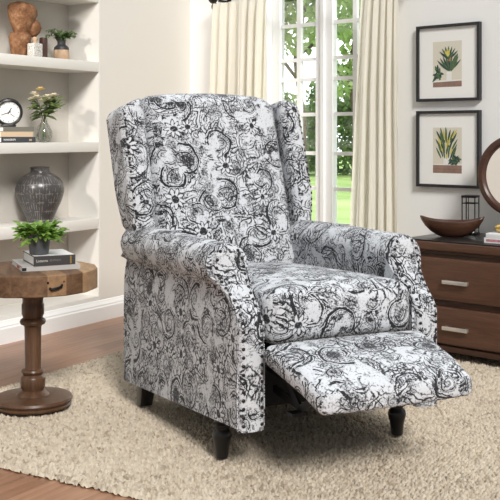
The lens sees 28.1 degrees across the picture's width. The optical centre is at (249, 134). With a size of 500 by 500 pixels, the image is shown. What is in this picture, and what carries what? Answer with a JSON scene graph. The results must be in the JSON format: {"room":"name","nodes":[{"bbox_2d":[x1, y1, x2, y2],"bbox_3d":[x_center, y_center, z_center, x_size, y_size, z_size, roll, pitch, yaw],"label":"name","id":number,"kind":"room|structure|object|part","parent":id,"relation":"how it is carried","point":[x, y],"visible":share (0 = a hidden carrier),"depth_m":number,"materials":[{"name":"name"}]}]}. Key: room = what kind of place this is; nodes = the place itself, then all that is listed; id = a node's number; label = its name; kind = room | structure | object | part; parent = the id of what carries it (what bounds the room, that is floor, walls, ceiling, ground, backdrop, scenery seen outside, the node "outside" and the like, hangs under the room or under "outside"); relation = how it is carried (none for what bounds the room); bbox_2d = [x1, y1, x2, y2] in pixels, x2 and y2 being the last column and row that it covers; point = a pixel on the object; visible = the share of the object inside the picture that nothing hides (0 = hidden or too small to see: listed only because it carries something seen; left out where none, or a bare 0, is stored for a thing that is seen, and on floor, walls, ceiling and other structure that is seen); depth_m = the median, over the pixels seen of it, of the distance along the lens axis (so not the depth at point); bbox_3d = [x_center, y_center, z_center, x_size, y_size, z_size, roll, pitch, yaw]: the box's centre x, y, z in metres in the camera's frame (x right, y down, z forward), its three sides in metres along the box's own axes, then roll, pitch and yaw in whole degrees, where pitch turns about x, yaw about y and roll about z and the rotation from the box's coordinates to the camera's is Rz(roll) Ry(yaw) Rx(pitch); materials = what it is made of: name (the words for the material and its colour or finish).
{"room":"living room","nodes":[
{"label":"living room","id":0,"kind":"room"},
{"bbox_2d":[100,0,189,299],"bbox_3d":[-0.560,-0.339,5.399,0.140,2.522,0.913,0,0,32],"label":"wall","id":1,"kind":"structure","parent":0,"point":[145,44],"depth_m":5.15,"materials":[{"name":"white paint"}]},
{"bbox_2d":[0,295,123,344],"bbox_3d":[-1.384,0.871,3.939,0.018,0.102,3.900,0,0,32],"label":"baseboard","id":2,"kind":"structure","parent":1,"relation":"attached to","point":[11,330],"depth_m":4.76,"materials":[{"name":"white"}]},
{"bbox_2d":[0,316,450,499],"bbox_3d":[-0.004,0.952,1.807,5.230,0.060,6.214,0,0,32],"label":"floor","id":3,"kind":"structure","parent":0,"point":[73,346],"depth_m":4.09,"materials":[{"name":"brown wood"}]},
{"bbox_2d":[0,0,99,320],"bbox_3d":[-1.277,-0.289,4.336,0.220,2.422,1.647,0,0,32],"label":"bookcase","id":4,"kind":"object","parent":3,"relation":"on","point":[72,154],"visible":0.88,"depth_m":4.97,"materials":[{"name":"grey paint"}]},
{"bbox_2d":[0,137,35,142],"bbox_3d":[-1.107,0.021,4.563,0.146,0.026,0.212,0,0,32],"label":"book","id":5,"kind":"object","parent":4,"relation":"on","point":[2,139],"visible":1,"depth_m":4.52,"materials":[{"name":"grey paper"}]},
{"bbox_2d":[0,132,32,136],"bbox_3d":[-1.111,-0.004,4.556,0.140,0.024,0.200,0,0,32],"label":"book","id":6,"kind":"object","parent":5,"relation":"on","point":[2,134],"visible":0.94,"depth_m":4.51,"materials":[{"name":"beige paper"}]},
{"bbox_2d":[0,127,33,131],"bbox_3d":[-1.105,-0.026,4.563,0.140,0.021,0.190,0,0,32],"label":"book","id":7,"kind":"object","parent":6,"relation":"on","point":[2,129],"visible":1,"depth_m":4.54,"materials":[{"name":"grey paper"}]},
{"bbox_2d":[0,98,22,126],"bbox_3d":[-1.099,-0.102,4.548,0.128,0.130,0.070,0,0,-22],"label":"desk clock","id":8,"kind":"object","parent":7,"relation":"on","point":[11,111],"visible":1,"depth_m":4.54,"materials":[{"name":"black"}]},
{"bbox_2d":[7,1,41,54],"bbox_3d":[-1.055,-0.491,4.668,0.119,0.255,0.176,0,0,32],"label":"sculpture","id":9,"kind":"object","parent":4,"relation":"on","point":[22,16],"visible":0.84,"depth_m":4.61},
{"bbox_3d":[-1.361,-0.300,4.389,0.020,2.400,1.646,0,0,32],"label":"panel","id":10,"kind":"part","parent":4,"relation":"part of","materials":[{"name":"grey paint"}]},
{"bbox_2d":[27,37,42,56],"bbox_3d":[-0.997,-0.409,4.639,0.044,0.093,0.060,0,0,32],"label":"jar","id":11,"kind":"object","parent":4,"relation":"on","point":[33,49],"visible":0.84,"depth_m":4.62,"materials":[{"name":"grey ceramic"}]},
{"bbox_2d":[15,166,64,222],"bbox_3d":[-0.991,0.281,4.720,0.228,0.262,0.228,0,0,0],"label":"ceramic urn","id":12,"kind":"object","parent":4,"relation":"on","point":[39,193],"visible":0.94,"depth_m":4.64,"materials":[{"name":"grey ceramic"}]},
{"bbox_2d":[39,37,47,56],"bbox_3d":[-0.990,-0.414,4.792,0.039,0.104,0.039,0,0,0],"label":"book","id":13,"kind":"object","parent":4,"relation":"on","point":[43,40],"visible":0.69,"depth_m":4.78,"materials":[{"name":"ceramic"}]},
{"bbox_2d":[35,119,52,141],"bbox_3d":[-0.972,-0.021,4.717,0.080,0.112,0.080,0,0,0],"label":"glass vase","id":14,"kind":"object","parent":4,"relation":"on","point":[40,124],"visible":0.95,"depth_m":4.70,"materials":[{"name":"clear glass"}]},
{"bbox_2d":[27,87,66,139],"bbox_3d":[-0.960,-0.102,4.723,0.200,0.252,0.161,0,0,0],"label":"flower bouquet","id":15,"kind":"object","parent":14,"relation":"in","point":[50,102],"visible":1,"depth_m":4.70,"materials":[{"name":"green plant"}]},
{"bbox_3d":[-1.266,-0.338,4.334,0.200,0.049,1.615,0,0,32],"label":"shelf","id":16,"kind":"part","parent":4,"relation":"part of","materials":[{"name":"white paint"}]},
{"bbox_3d":[-1.266,0.059,4.334,0.200,0.048,1.615,0,0,32],"label":"shelf","id":17,"kind":"part","parent":4,"relation":"part of","materials":[{"name":"white paint"}]},
{"bbox_3d":[-1.266,0.438,4.334,0.200,0.052,1.615,0,0,32],"label":"shelf","id":18,"kind":"part","parent":4,"relation":"part of","materials":[{"name":"white paint"}]},
{"bbox_3d":[-1.266,0.861,4.334,0.200,0.122,1.615,0,0,32],"label":"panel","id":19,"kind":"part","parent":4,"relation":"part of","materials":[{"name":"white paint"}]},
{"bbox_2d":[45,28,76,58],"bbox_3d":[-0.923,-0.443,4.860,0.158,0.161,0.135,0,0,-26],"label":"potted plant","id":20,"kind":"object","parent":4,"relation":"on","point":[61,50],"visible":1,"depth_m":4.84,"materials":[{"name":"plant"}]},
{"bbox_3d":[-1.266,-0.682,4.334,0.200,0.050,1.615,0,0,32],"label":"shelf","id":21,"kind":"part","parent":4,"relation":"part of","materials":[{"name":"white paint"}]},
{"bbox_3d":[-0.832,-0.300,5.022,0.200,2.400,0.012,0,0,32],"label":"panel","id":22,"kind":"part","parent":4,"relation":"part of","materials":[{"name":"white paint"}]},
{"bbox_2d":[0,350,499,499],"bbox_3d":[0.226,0.911,3.381,2.181,0.020,2.011,0,0,30],"label":"rug","id":23,"kind":"object","parent":3,"relation":"on","point":[164,449],"visible":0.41,"depth_m":2.90,"materials":[{"name":"carpet"}]},
{"bbox_2d":[0,261,97,414],"bbox_3d":[-0.723,0.670,3.330,0.420,0.457,0.428,0,0,-14],"label":"side table","id":24,"kind":"object","parent":23,"relation":"on","point":[33,397],"visible":0.99,"depth_m":3.27,"materials":[{"name":"brown wood"}]},
{"bbox_2d":[12,259,79,271],"bbox_3d":[-0.688,0.433,3.356,0.191,0.016,0.206,0,0,-23],"label":"book","id":25,"kind":"object","parent":24,"relation":"on","point":[20,264],"visible":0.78,"depth_m":3.27,"materials":[{"name":"grey paper"}]},
{"bbox_2d":[23,249,74,265],"bbox_3d":[-0.672,0.409,3.342,0.137,0.032,0.173,0,0,-24],"label":"book","id":26,"kind":"object","parent":25,"relation":"on","point":[55,256],"visible":1,"depth_m":3.27,"materials":[{"name":"grey paper"}]},
{"bbox_2d":[28,235,49,254],"bbox_3d":[-0.694,0.358,3.292,0.076,0.068,0.076,0,0,0],"label":"pot","id":27,"kind":"object","parent":26,"relation":"on","point":[38,246],"depth_m":3.26,"materials":[{"name":"grey ceramic"}]},
{"bbox_2d":[11,218,69,254],"bbox_3d":[-0.691,0.334,3.293,0.192,0.118,0.188,0,0,-18],"label":"potted fern","id":28,"kind":"object","parent":26,"relation":"on","point":[39,236],"visible":1,"depth_m":3.26,"materials":[{"name":"green plant"}]},
{"bbox_3d":[-0.610,0.480,3.148,0.048,0.020,0.015,0,0,-32],"label":"iron pull","id":29,"kind":"part","parent":24,"relation":"part of","materials":[{"name":"black metal"}]},
{"bbox_2d":[106,93,471,458],"bbox_3d":[0.098,0.376,3.092,0.722,1.051,1.362,0,0,-26],"label":"recliner armchair","id":30,"kind":"object","parent":23,"relation":"on","point":[239,303],"visible":1,"depth_m":2.99,"materials":[{"name":"fabric"}]},
{"bbox_3d":[-0.341,0.830,3.315,0.060,0.140,0.094,0,0,-26],"label":"leg","id":31,"kind":"part","parent":30,"relation":"part of","materials":[{"name":"black paint"}]},
{"bbox_3d":[-0.200,0.566,3.030,0.134,0.533,0.860,0,0,-26],"label":"arm","id":32,"kind":"part","parent":30,"relation":"part of","materials":[{"name":"fabric"}]},
{"bbox_2d":[141,93,294,262],"bbox_3d":[-0.119,0.165,3.536,0.512,0.630,0.326,0,0,-26],"label":"backrest cushion","id":33,"kind":"object","parent":30,"relation":"on","point":[222,168],"depth_m":3.47,"materials":[{"name":"fabric"}]},
{"bbox_3d":[-0.079,0.826,2.796,0.059,0.150,0.059,0,0,-26],"label":"leg","id":34,"kind":"part","parent":30,"relation":"part of","materials":[{"name":"black paint"}]},
{"bbox_3d":[-0.035,0.541,2.703,0.100,0.482,0.167,0,0,-26],"label":"panel","id":35,"kind":"part","parent":30,"relation":"part of","materials":[{"name":"fabric"}]},
{"bbox_3d":[0.056,0.670,3.177,0.464,0.160,0.760,0,0,-26],"label":"frame","id":36,"kind":"part","parent":30,"relation":"part of","materials":[{"name":"black"}]},
{"bbox_2d":[248,262,408,344],"bbox_3d":[0.107,0.485,3.074,0.464,0.169,0.750,0,0,-26],"label":"seat cushion","id":37,"kind":"object","parent":30,"relation":"on","point":[296,302],"depth_m":2.76,"materials":[{"name":"fabric"}]},
{"bbox_3d":[0.330,0.566,3.288,0.134,0.533,0.860,0,0,-26],"label":"arm","id":38,"kind":"part","parent":30,"relation":"part of","materials":[{"name":"fabric"}]},
{"bbox_3d":[0.442,0.826,3.010,0.059,0.150,0.059,0,0,-26],"label":"leg","id":39,"kind":"part","parent":30,"relation":"part of","materials":[{"name":"black paint"}]},
{"bbox_3d":[0.486,0.541,2.957,0.100,0.482,0.167,0,0,-26],"label":"panel","id":40,"kind":"part","parent":30,"relation":"part of","materials":[{"name":"fabric"}]},
{"bbox_2d":[411,233,499,360],"bbox_3d":[1.128,0.663,3.978,0.974,0.470,0.427,0,0,42],"label":"dresser","id":41,"kind":"object","parent":23,"relation":"on","point":[461,275],"visible":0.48,"depth_m":3.98,"materials":[{"name":"brown wood"}]},
{"bbox_2d":[420,215,484,236],"bbox_3d":[0.850,0.384,4.209,0.268,0.087,0.132,0,0,14],"label":"wooden bowl","id":42,"kind":"object","parent":41,"relation":"on","point":[441,227],"visible":1,"depth_m":4.16,"materials":[{"name":"brown wood"}]},
{"bbox_3d":[0.814,0.775,3.981,0.116,0.016,0.009,0,0,42],"label":"handle","id":43,"kind":"part","parent":41,"relation":"part of","materials":[{"name":"silver metal"}]},
{"bbox_3d":[0.814,0.590,3.981,0.116,0.016,0.009,0,0,42],"label":"handle","id":44,"kind":"part","parent":41,"relation":"part of","materials":[{"name":"silver metal"}]},
{"bbox_3d":[1.134,0.452,3.986,0.974,0.036,0.408,0,0,42],"label":"cornice","id":45,"kind":"part","parent":41,"relation":"part of","materials":[{"name":"brown wood"}]},
{"bbox_3d":[1.136,0.476,3.988,0.962,0.012,0.394,0,0,42],"label":"moulding","id":46,"kind":"part","parent":41,"relation":"part of","materials":[{"name":"brown wood"}]},
{"bbox_3d":[1.006,0.583,3.844,0.904,0.170,0.018,0,0,42],"label":"drawer","id":47,"kind":"part","parent":41,"relation":"part of","materials":[{"name":"brown wood"}]},
{"bbox_3d":[1.006,0.769,3.844,0.904,0.150,0.018,0,0,42],"label":"drawer","id":48,"kind":"part","parent":41,"relation":"part of","materials":[{"name":"brown wood"}]},
{"bbox_2d":[461,195,479,234],"bbox_3d":[0.950,0.344,4.307,0.064,0.168,0.064,0,0,30],"label":"lantern","id":49,"kind":"object","parent":41,"relation":"on","point":[462,196],"visible":0.58,"depth_m":4.29,"materials":[{"name":"black metal"}]},
{"bbox_3d":[0.911,0.341,4.297,0.004,0.162,0.005,0,0,30],"label":"post","id":50,"kind":"part","parent":49,"relation":"part of","materials":[{"name":"black metal"}]},
{"bbox_3d":[0.950,0.265,4.307,0.064,0.010,0.064,0,0,30],"label":"frame","id":51,"kind":"part","parent":49,"relation":"part of","materials":[{"name":"black metal"}]},
{"bbox_2d":[477,138,499,212],"bbox_3d":[1.100,0.212,4.150,0.319,0.430,0.156,0,0,19],"label":"mirror","id":52,"kind":"object","parent":41,"relation":"on","point":[488,174],"visible":0.91,"depth_m":4.22,"materials":[{"name":"brown wood"}]},
{"bbox_3d":[1.104,0.170,4.155,0.286,0.286,0.006,0,0,42],"label":"glass","id":53,"kind":"part","parent":52,"relation":"part of","materials":[{"name":"white mirror"}]},
{"bbox_2d":[484,237,499,243],"bbox_3d":[1.047,0.417,3.954,0.200,0.020,0.131,0,0,42],"label":"book","id":54,"kind":"object","parent":41,"relation":"on","point":[486,239],"visible":0.84,"depth_m":3.95,"materials":[{"name":"white paper"}]},
{"bbox_2d":[486,231,499,237],"bbox_3d":[1.038,0.398,3.956,0.176,0.018,0.111,0,0,42],"label":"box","id":55,"kind":"object","parent":54,"relation":"on","point":[491,234],"visible":0.8,"depth_m":3.96,"materials":[{"name":"white paper"}]},
{"bbox_2d":[495,224,499,232],"bbox_3d":[1.009,0.370,3.983,0.068,0.038,0.060,0,0,0],"label":"brass ornament","id":56,"kind":"object","parent":55,"relation":"on","point":[497,227],"visible":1,"depth_m":3.97,"materials":[{"name":"gold metal"}]},
{"bbox_2d":[190,0,499,236],"bbox_3d":[0.894,-0.339,4.596,3.199,2.522,0.140,0,0,42],"label":"wall","id":57,"kind":"structure","parent":0,"point":[413,201],"depth_m":4.60,"materials":[{"name":"white paint"}]},
{"bbox_2d":[209,0,230,7],"bbox_3d":[0.286,-0.716,4.978,1.309,0.092,0.109,0,0,42],"label":"curtain rod","id":58,"kind":"object","parent":57,"relation":"attached to","point":[212,2],"visible":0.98,"depth_m":5.37,"materials":[{"name":"brown metal"}]},
{"bbox_2d":[209,0,266,100],"bbox_3d":[-0.062,0.092,5.250,0.392,1.595,0.081,0,0,45],"label":"curtain","id":59,"kind":"object","parent":58,"relation":"hanging from","point":[238,64],"visible":0.35,"depth_m":5.23,"materials":[{"name":"fabric"}]},
{"bbox_2d":[350,0,397,232],"bbox_3d":[0.581,0.092,4.674,0.296,1.595,0.054,0,0,41],"label":"curtain","id":60,"kind":"object","parent":58,"relation":"hanging from","point":[375,144],"visible":0.68,"depth_m":4.66,"materials":[{"name":"fabric"}]},
{"bbox_2d":[266,0,359,225],"bbox_3d":[0.390,-0.210,5.037,0.777,2.177,0.145,0,0,42],"label":"window","id":61,"kind":"structure","parent":57,"relation":"in","point":[277,11],"depth_m":5.03,"materials":[{"name":"white paint"}]},
{"bbox_3d":[0.390,-0.210,5.037,0.777,2.177,0.145,0,0,42],"label":"frame","id":62,"kind":"part","parent":61,"relation":"part of","materials":[{"name":"white paint"}]},
{"bbox_3d":[0.257,-0.275,5.168,0.241,1.790,0.001,0,0,42],"label":"pane","id":63,"kind":"part","parent":61,"relation":"part of","materials":[{"name":"clear glass"}]},
{"bbox_3d":[0.257,-0.200,5.168,0.340,2.090,0.040,0,0,42],"label":"sash","id":64,"kind":"part","parent":61,"relation":"part of","materials":[{"name":"white paint"}]},
{"bbox_3d":[0.522,-0.200,4.927,0.369,2.090,0.040,0,0,42],"label":"sash","id":65,"kind":"part","parent":61,"relation":"part of","materials":[{"name":"white paint"}]},
{"bbox_2d":[416,21,481,101],"bbox_3d":[0.889,-0.325,4.488,0.325,0.345,0.022,0,0,42],"label":"framed print","id":66,"kind":"object","parent":57,"relation":"attached to","point":[448,56],"visible":1,"depth_m":4.48,"materials":[{"name":"black"}]},
{"bbox_2d":[416,110,481,188],"bbox_3d":[0.889,0.063,4.488,0.325,0.345,0.022,0,0,42],"label":"framed print","id":67,"kind":"object","parent":57,"relation":"attached to","point":[448,143],"visible":1,"depth_m":4.49,"materials":[{"name":"black"}]},
{"label":"outside","id":68,"kind":"structure","parent":0,"visible":0},
{"bbox_2d":[309,156,351,223],"bbox_3d":[4.000,0.990,32.600,52.000,0.001,54.800,0,0,0],"label":"lawn","id":69,"kind":"structure","parent":68,"point":[343,197],"depth_m":15.59,"materials":[{"name":"green plant"}]},
{"bbox_2d":[284,90,314,165],"bbox_3d":[0.612,-0.132,28.186,3.785,2.335,2.025,0,0,0],"label":"shrub","id":70,"kind":"object","parent":69,"relation":"on","point":[286,94],"visible":0.02,"depth_m":28.26,"materials":[{"name":"green plant"}]},
{"bbox_2d":[284,0,360,149],"bbox_3d":[0.900,-1.641,18.622,3.508,5.367,1.917,0,0,0],"label":"tree","id":71,"kind":"object","parent":69,"relation":"on","point":[308,12],"visible":0.2,"depth_m":18.40,"materials":[{"name":"green plant"}]},
{"bbox_3d":[0.736,-2.882,18.622,3.182,2.885,1.917,0,0,0],"label":"crown","id":72,"kind":"part","parent":71,"relation":"part of","materials":[{"name":"green plant"}]},
{"bbox_2d":[290,0,360,180],"bbox_3d":[2.582,-1.487,21.609,3.683,5.059,1.722,0,0,0],"label":"tree","id":73,"kind":"object","parent":69,"relation":"on","point":[342,67],"visible":0.09,"depth_m":21.46,"materials":[{"name":"green plant"}]},
{"bbox_3d":[2.850,-2.299,21.609,3.146,3.057,1.722,0,0,0],"label":"crown","id":74,"kind":"part","parent":73,"relation":"part of","materials":[{"name":"green plant"}]},
{"bbox_2d":[304,72,352,174],"bbox_3d":[2.501,-0.401,24.978,4.078,2.897,2.409,0,0,0],"label":"shrub","id":75,"kind":"object","parent":69,"relation":"on","point":[345,129],"visible":0.15,"depth_m":24.70,"materials":[{"name":"green plant"}]}
]}

